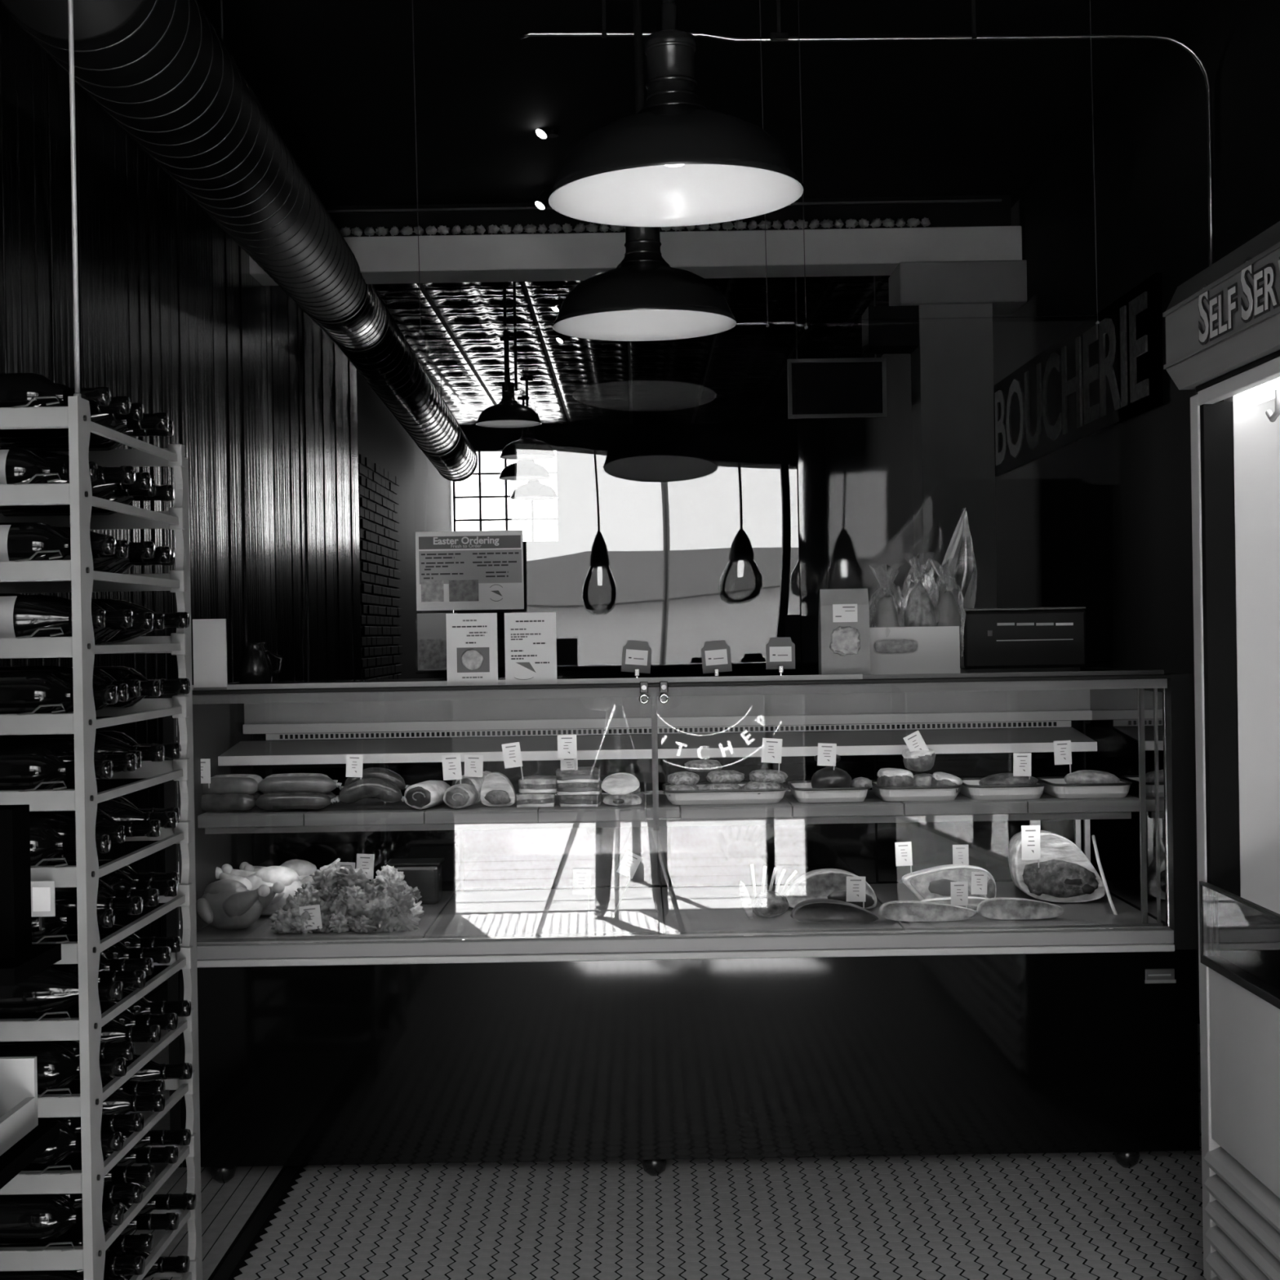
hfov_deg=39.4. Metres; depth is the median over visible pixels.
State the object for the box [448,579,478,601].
photo
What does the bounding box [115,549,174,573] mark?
wine bottle
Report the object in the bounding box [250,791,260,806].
sausage
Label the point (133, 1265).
wine bottle
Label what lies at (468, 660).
photo
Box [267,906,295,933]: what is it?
piece
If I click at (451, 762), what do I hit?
print
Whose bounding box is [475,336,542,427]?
pendant lamp
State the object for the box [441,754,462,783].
price card
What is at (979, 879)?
price card
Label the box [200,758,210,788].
price card
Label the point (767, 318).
cable
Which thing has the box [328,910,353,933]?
lettuce
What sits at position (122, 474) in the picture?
wine bottle
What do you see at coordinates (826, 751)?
print
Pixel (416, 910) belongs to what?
lettuce
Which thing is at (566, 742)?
print
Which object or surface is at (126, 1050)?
wine bottle
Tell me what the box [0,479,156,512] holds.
wine bottle
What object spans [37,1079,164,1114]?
wine bottle
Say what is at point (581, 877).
print
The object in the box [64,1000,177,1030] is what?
wine bottle
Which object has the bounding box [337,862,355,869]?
price card
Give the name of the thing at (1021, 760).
print
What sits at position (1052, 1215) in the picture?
floor
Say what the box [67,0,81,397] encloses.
pole
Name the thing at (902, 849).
print
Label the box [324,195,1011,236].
trim
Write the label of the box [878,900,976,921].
long tenderloin
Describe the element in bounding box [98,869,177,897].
wine bottle
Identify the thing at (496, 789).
pork roast
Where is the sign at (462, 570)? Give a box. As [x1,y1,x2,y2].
[415,529,524,610]
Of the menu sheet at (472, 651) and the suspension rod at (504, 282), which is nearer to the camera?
the menu sheet at (472, 651)
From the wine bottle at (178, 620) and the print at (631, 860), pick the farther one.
the print at (631, 860)
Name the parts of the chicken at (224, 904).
leg, leg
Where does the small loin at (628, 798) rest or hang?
on the display case
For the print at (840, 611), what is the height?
0.025 m
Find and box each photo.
[418,638,446,669]
[421,580,444,602]
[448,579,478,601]
[456,647,489,672]
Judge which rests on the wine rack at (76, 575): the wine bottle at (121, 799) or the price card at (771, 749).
the wine bottle at (121, 799)
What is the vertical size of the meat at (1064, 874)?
0.188 m
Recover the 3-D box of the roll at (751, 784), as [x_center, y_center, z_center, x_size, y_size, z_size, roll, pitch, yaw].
[0.320,0.392,4.711,0.102,0.043,0.093,-1,0,0]
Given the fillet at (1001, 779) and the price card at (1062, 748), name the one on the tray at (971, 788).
the fillet at (1001, 779)
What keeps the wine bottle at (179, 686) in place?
on the wine rack at (76, 575)
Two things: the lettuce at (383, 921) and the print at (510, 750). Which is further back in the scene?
the print at (510, 750)
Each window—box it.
[452,449,559,542]
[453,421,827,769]
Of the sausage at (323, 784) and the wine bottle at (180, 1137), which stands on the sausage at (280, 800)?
the sausage at (323, 784)
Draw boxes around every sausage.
[200,792,255,811]
[202,777,257,794]
[210,773,262,791]
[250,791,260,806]
[255,791,336,810]
[257,775,342,793]
[263,791,338,804]
[264,773,337,782]
[333,777,404,804]
[338,767,410,790]
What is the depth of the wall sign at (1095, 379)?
7.43 m
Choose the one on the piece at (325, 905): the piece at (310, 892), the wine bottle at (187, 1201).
the piece at (310, 892)
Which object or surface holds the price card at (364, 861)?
on the piece
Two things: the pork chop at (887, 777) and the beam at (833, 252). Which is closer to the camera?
the pork chop at (887, 777)
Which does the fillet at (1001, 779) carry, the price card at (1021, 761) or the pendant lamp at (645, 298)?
the price card at (1021, 761)
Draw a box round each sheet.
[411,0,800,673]
[417,613,457,670]
[445,613,497,685]
[504,612,556,684]
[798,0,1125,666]
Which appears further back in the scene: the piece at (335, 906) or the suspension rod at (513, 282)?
the suspension rod at (513, 282)
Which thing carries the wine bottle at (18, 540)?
on the wine rack at (76, 575)
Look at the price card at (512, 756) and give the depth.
4.70 m
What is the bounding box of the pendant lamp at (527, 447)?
[499,376,555,459]
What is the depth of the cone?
4.83 m
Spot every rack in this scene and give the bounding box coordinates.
[0,395,202,1279]
[739,864,797,918]
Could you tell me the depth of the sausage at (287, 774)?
4.76 m
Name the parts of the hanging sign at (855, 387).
frame, panel, frame, frame, frame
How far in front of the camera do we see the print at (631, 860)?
4.62 m
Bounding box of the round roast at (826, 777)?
[810,766,851,787]
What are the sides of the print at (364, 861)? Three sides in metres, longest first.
0.031 x 0.026 x 0.001 m
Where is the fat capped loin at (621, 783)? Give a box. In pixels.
[600,772,639,795]
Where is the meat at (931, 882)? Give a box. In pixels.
[902,864,996,900]
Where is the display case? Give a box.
[162,666,1199,1182]
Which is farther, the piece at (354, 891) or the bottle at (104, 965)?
the piece at (354, 891)
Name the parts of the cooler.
guard rail, frame post, header trim, header trim, frame, guard rail, guard rail, panel, panel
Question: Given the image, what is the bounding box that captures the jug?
[238,642,283,684]
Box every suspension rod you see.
[502,281,507,391]
[512,281,517,391]
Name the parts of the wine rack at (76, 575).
rail, rail, rail, rail, rail, rail, rail, rail, rail, rail, rail, rail, rail, rail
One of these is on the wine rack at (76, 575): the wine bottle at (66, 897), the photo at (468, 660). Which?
the wine bottle at (66, 897)
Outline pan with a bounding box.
[385,857,444,904]
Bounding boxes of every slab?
[555,766,599,782]
[556,779,602,795]
[559,792,601,807]
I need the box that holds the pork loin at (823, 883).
[782,868,876,909]
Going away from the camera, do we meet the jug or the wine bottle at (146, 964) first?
the wine bottle at (146, 964)
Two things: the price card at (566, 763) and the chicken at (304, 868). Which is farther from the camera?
the chicken at (304, 868)
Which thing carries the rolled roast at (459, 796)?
on the display case
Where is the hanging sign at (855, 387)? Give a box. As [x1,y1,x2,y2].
[786,275,887,418]
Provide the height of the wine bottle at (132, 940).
0.075 m
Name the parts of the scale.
platter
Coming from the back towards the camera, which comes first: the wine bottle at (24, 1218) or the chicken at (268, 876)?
the chicken at (268, 876)
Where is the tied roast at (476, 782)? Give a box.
[455,770,491,804]
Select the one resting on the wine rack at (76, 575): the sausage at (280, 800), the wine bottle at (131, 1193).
the wine bottle at (131, 1193)
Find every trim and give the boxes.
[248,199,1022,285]
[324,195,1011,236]
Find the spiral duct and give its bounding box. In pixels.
[0,0,477,481]
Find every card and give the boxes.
[192,618,227,689]
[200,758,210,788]
[298,904,322,930]
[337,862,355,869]
[346,754,363,779]
[356,853,373,881]
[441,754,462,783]
[464,755,483,779]
[501,742,523,779]
[557,734,577,770]
[560,756,577,770]
[572,869,591,924]
[611,850,642,918]
[761,737,782,771]
[817,742,836,769]
[846,876,865,908]
[894,841,912,874]
[902,730,928,751]
[950,881,968,907]
[952,844,968,865]
[970,871,987,897]
[1013,752,1031,779]
[1021,825,1040,867]
[1053,740,1071,773]
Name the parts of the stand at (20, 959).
shelf, shelf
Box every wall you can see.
[0,1,453,999]
[825,0,1279,1016]
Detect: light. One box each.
[534,188,551,209]
[535,128,558,138]
[551,306,560,311]
[556,337,569,342]
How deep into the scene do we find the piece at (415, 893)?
4.71 m
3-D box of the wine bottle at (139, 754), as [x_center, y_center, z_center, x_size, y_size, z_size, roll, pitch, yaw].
[-0.976,0.200,2.957,0.300,0.075,0.075,-1,0,0]
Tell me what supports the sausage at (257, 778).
on the sausage at (256, 794)
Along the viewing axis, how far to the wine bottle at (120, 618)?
2.84 m
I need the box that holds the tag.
[31,880,55,930]
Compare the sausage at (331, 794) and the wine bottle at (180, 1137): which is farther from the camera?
the sausage at (331, 794)
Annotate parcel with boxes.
[868,564,904,627]
[898,553,940,626]
[928,558,965,657]
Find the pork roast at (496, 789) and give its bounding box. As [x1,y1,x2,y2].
[480,772,515,806]
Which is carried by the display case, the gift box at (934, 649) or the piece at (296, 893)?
the gift box at (934, 649)
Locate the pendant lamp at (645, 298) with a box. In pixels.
[552,0,736,341]
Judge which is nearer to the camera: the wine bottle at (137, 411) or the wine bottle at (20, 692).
the wine bottle at (20, 692)
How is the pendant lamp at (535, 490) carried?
hanging from the ceiling
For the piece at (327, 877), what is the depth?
4.62 m
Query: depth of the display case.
4.40 m
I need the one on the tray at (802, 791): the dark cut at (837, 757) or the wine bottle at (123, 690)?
the dark cut at (837, 757)
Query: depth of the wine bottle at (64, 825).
2.84 m
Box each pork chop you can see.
[876,768,913,786]
[902,747,935,771]
[913,773,932,786]
[930,771,962,794]
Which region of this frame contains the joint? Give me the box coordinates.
[790,898,879,924]
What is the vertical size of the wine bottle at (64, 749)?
0.081 m
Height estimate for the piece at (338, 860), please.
0.096 m
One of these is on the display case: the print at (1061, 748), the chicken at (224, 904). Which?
the chicken at (224, 904)
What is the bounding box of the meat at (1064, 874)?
[1008,830,1105,902]
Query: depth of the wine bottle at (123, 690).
2.84 m
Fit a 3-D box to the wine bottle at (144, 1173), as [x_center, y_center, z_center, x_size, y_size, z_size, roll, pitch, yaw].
[-0.955,0.885,2.960,0.300,0.075,0.075,-1,0,0]
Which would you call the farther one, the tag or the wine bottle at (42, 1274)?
the wine bottle at (42, 1274)
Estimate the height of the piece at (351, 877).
0.085 m
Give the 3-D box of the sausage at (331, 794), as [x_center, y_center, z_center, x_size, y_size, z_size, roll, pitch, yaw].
[-0.913,0.421,4.777,0.234,0.048,0.047,-1,0,0]
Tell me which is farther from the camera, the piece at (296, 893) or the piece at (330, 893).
the piece at (296, 893)
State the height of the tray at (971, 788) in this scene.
0.040 m
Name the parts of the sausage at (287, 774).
casing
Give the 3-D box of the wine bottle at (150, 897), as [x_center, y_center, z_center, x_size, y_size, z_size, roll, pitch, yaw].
[-0.948,0.428,2.958,0.300,0.075,0.075,-1,0,0]
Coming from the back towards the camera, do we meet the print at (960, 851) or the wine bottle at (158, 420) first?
the print at (960, 851)
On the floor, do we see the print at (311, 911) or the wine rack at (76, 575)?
the wine rack at (76, 575)
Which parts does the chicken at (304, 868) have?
leg, leg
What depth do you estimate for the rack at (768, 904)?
4.63 m
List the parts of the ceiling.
tin panel, tin panel, tin panel, tin panel, tin panel, tin panel, tin panel, tin panel, tin panel, tin panel, tin panel, tin panel, tin panel, tin panel, tin panel, tin panel, tin panel, tin panel, tin panel, tin panel, tin panel, tin panel, tin panel, tin panel, tin panel, tin panel, tin panel, tin panel, tin panel, tin panel, tin panel, tin panel, tin panel, tin panel, tin panel, tin panel, tin panel, tin panel, tin panel, tin panel, tin panel, tin panel, tin panel, tin panel, tin panel, tin panel, tin panel, tin panel, tin panel, tin panel, tin panel, tin panel, tin panel, tin panel, tin panel, tin panel, tin panel, tin panel, tin panel, tin panel, tin panel, tin panel, tin panel, tin panel, tin panel, tin panel, tin panel, tin panel, tin panel, tin panel, tin panel, tin panel, tin panel, tin panel, tin panel, tin panel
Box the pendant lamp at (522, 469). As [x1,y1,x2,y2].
[498,395,551,480]
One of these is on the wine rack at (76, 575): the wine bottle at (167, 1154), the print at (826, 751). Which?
the wine bottle at (167, 1154)
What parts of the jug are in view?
handle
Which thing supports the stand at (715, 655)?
on the display case
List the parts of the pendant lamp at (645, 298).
stem, lamp shade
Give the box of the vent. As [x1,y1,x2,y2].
[266,720,1071,740]
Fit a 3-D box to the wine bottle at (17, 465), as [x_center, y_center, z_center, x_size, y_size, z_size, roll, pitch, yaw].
[-0.984,-0.256,2.741,0.300,0.075,0.076,-1,0,0]
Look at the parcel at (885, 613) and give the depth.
4.75 m
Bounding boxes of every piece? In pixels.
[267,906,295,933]
[282,893,311,915]
[289,908,316,933]
[293,890,299,898]
[297,881,311,893]
[297,881,322,906]
[309,857,345,883]
[311,863,342,897]
[311,897,334,914]
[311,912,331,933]
[317,884,339,902]
[327,893,349,918]
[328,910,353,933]
[335,865,373,888]
[337,884,365,898]
[340,895,368,916]
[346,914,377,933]
[360,883,382,902]
[361,893,395,918]
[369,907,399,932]
[372,864,404,887]
[378,877,410,901]
[389,891,413,913]
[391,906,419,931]
[399,880,415,897]
[406,883,422,903]
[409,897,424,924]
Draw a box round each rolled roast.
[404,780,450,809]
[443,783,478,808]
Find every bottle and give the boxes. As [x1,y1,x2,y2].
[0,373,111,407]
[0,382,130,431]
[0,402,144,438]
[0,412,168,445]
[0,420,173,451]
[0,448,97,484]
[0,465,151,507]
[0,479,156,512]
[0,484,174,516]
[0,522,116,560]
[0,593,106,637]
[0,665,141,711]
[0,670,128,713]
[0,671,118,714]
[0,733,164,761]
[0,737,137,787]
[0,746,113,790]
[0,967,124,1018]
[0,1040,134,1060]
[0,1043,127,1093]
[0,1193,124,1243]
[0,1242,145,1275]
[0,1270,128,1279]
[22,1151,155,1186]
[25,1117,123,1168]
[28,594,133,636]
[29,811,125,857]
[29,820,111,866]
[31,901,115,942]
[31,1010,160,1043]
[32,450,135,488]
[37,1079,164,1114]
[44,859,179,886]
[46,933,171,964]
[47,737,142,768]
[47,1225,153,1253]
[48,964,146,988]
[50,808,160,837]
[50,1112,144,1133]
[52,526,129,559]
[54,887,142,931]
[57,924,181,952]
[57,1184,142,1207]
[57,1193,82,1207]
[60,526,155,570]
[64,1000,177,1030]
[67,666,190,708]
[69,598,189,644]
[72,667,161,711]
[73,1137,177,1165]
[75,1075,165,1094]
[91,600,165,644]
[91,601,154,640]
[94,533,171,573]
[95,730,181,773]
[97,799,177,828]
[97,878,159,906]
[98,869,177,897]
[98,952,111,971]
[98,952,153,975]
[98,987,191,1017]
[100,1128,191,1147]
[102,1202,178,1235]
[103,1274,170,1279]
[105,1251,190,1279]
[106,1182,196,1213]
[111,796,180,822]
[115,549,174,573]
[115,562,135,573]
[126,1053,192,1080]
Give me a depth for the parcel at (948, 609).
4.78 m
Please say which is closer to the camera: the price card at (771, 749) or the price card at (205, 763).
the price card at (205, 763)
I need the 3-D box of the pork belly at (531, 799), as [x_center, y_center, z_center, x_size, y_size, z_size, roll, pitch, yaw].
[-0.274,0.419,4.747,0.099,0.036,0.136,-1,0,0]
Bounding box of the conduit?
[519,0,1213,266]
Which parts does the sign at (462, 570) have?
text panel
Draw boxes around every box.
[0,1056,38,1155]
[817,588,870,675]
[869,626,959,675]
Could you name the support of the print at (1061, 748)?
attached to the price card at (1062, 748)
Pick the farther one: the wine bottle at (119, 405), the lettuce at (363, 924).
the lettuce at (363, 924)
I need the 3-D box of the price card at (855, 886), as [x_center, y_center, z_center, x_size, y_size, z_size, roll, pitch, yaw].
[0.561,0.666,4.644,0.050,0.105,0.005,0,0,0]
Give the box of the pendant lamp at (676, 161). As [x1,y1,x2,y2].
[547,0,804,226]
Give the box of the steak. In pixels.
[920,896,989,911]
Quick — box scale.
[958,606,1086,673]
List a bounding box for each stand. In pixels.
[0,804,61,1189]
[621,640,651,677]
[701,640,732,676]
[765,637,795,675]
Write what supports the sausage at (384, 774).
on the display case
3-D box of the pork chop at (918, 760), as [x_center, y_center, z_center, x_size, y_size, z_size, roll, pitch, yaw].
[0.740,0.317,4.752,0.079,0.064,0.093,-1,0,-15]
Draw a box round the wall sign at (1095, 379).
[993,272,1163,476]
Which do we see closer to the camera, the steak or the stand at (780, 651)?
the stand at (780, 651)
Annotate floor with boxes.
[125,766,1206,1279]
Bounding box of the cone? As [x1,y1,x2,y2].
[933,507,977,613]
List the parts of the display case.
panel, deck plate, door, pane, deck plate, door, post, header panel, shelf rail, rail, bumper rail, panel, door, deck plate, pane, door, deck plate, shelf post, shelf post, shelf post, panel, corner post, corner post, maker plate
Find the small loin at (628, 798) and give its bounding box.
[602,793,641,804]
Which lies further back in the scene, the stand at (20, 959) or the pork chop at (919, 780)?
the pork chop at (919, 780)
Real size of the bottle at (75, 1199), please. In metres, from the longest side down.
0.298 x 0.075 x 0.075 m
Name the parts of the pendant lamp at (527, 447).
stem, lamp shade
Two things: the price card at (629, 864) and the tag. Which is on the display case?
the price card at (629, 864)
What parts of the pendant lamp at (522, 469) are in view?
lamp shade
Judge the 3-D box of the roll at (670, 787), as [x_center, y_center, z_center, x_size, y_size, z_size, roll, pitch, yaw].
[0.111,0.397,4.713,0.095,0.039,0.092,-1,0,0]
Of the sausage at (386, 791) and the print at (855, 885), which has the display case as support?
the sausage at (386, 791)
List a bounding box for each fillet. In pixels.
[978,773,1038,785]
[1063,769,1119,783]
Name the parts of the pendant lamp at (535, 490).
lamp shade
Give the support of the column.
attached to the wall at (1100, 522)
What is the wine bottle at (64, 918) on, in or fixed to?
on the wine rack at (76, 575)
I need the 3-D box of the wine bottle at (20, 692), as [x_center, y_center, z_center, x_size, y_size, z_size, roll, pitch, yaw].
[-0.953,0.086,2.742,0.300,0.075,0.075,-1,0,0]
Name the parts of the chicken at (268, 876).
leg, leg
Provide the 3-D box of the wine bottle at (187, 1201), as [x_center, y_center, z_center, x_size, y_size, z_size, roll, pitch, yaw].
[-0.940,0.999,3.174,0.300,0.075,0.075,-1,0,0]
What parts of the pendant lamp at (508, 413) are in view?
stem, lamp shade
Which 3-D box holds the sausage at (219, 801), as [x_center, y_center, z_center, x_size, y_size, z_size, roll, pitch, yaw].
[-1.092,0.424,4.682,0.210,0.048,0.047,-1,0,0]
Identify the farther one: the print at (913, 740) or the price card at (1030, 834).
the price card at (1030, 834)
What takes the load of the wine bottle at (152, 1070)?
on the wine rack at (76, 575)
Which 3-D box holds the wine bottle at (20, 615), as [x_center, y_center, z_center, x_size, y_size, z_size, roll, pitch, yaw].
[-0.971,-0.031,2.742,0.300,0.081,0.082,-1,0,0]
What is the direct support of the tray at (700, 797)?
on the display case
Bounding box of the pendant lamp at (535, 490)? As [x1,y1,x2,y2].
[509,413,558,500]
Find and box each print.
[303,907,315,919]
[360,857,369,869]
[445,757,456,769]
[468,757,479,768]
[505,745,515,757]
[560,737,572,748]
[576,871,586,884]
[626,854,637,866]
[766,741,777,752]
[821,746,832,756]
[835,606,854,617]
[850,880,861,891]
[897,844,907,856]
[907,734,919,747]
[954,884,964,896]
[955,847,964,858]
[1017,755,1026,766]
[1025,829,1035,845]
[1057,743,1066,755]
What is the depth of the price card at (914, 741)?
4.73 m
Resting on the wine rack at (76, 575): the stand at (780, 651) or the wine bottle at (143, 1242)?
the wine bottle at (143, 1242)
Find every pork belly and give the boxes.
[516,792,555,807]
[518,774,556,793]
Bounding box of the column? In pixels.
[862,260,1026,669]
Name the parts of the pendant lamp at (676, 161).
stem, bulb, lamp shade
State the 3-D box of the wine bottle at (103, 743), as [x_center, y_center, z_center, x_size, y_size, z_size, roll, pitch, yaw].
[-0.966,0.196,3.064,0.300,0.081,0.081,-1,0,0]
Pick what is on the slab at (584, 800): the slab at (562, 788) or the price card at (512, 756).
the slab at (562, 788)
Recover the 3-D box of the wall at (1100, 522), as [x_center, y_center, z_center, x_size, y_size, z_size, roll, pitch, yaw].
[1.968,-0.442,8.498,0.150,3.450,19.200,-1,0,0]
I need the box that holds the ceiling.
[196,0,1193,427]
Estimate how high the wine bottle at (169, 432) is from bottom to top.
0.075 m
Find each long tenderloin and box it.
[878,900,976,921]
[976,897,1063,919]
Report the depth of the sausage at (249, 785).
4.68 m
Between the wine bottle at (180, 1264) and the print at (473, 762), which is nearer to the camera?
the wine bottle at (180, 1264)
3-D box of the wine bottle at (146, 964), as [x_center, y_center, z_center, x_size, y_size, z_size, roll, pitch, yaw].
[-0.957,0.543,2.958,0.300,0.075,0.075,-1,0,0]
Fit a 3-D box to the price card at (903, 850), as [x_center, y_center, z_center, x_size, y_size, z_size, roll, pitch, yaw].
[0.702,0.588,4.763,0.046,0.101,0.005,-1,0,-3]
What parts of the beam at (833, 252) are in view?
ornament rail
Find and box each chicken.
[195,879,284,929]
[215,863,302,915]
[239,858,316,884]
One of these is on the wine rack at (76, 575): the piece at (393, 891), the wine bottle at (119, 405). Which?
the wine bottle at (119, 405)
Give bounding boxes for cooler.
[1162,221,1279,1279]
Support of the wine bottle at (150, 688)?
on the wine rack at (76, 575)
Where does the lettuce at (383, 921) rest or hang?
on the display case
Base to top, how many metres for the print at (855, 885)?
0.031 m
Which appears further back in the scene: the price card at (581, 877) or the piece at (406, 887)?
the piece at (406, 887)
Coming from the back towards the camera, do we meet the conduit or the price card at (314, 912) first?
the conduit
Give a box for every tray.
[662,781,787,804]
[787,779,869,802]
[871,779,960,801]
[960,777,1045,799]
[1036,776,1132,798]

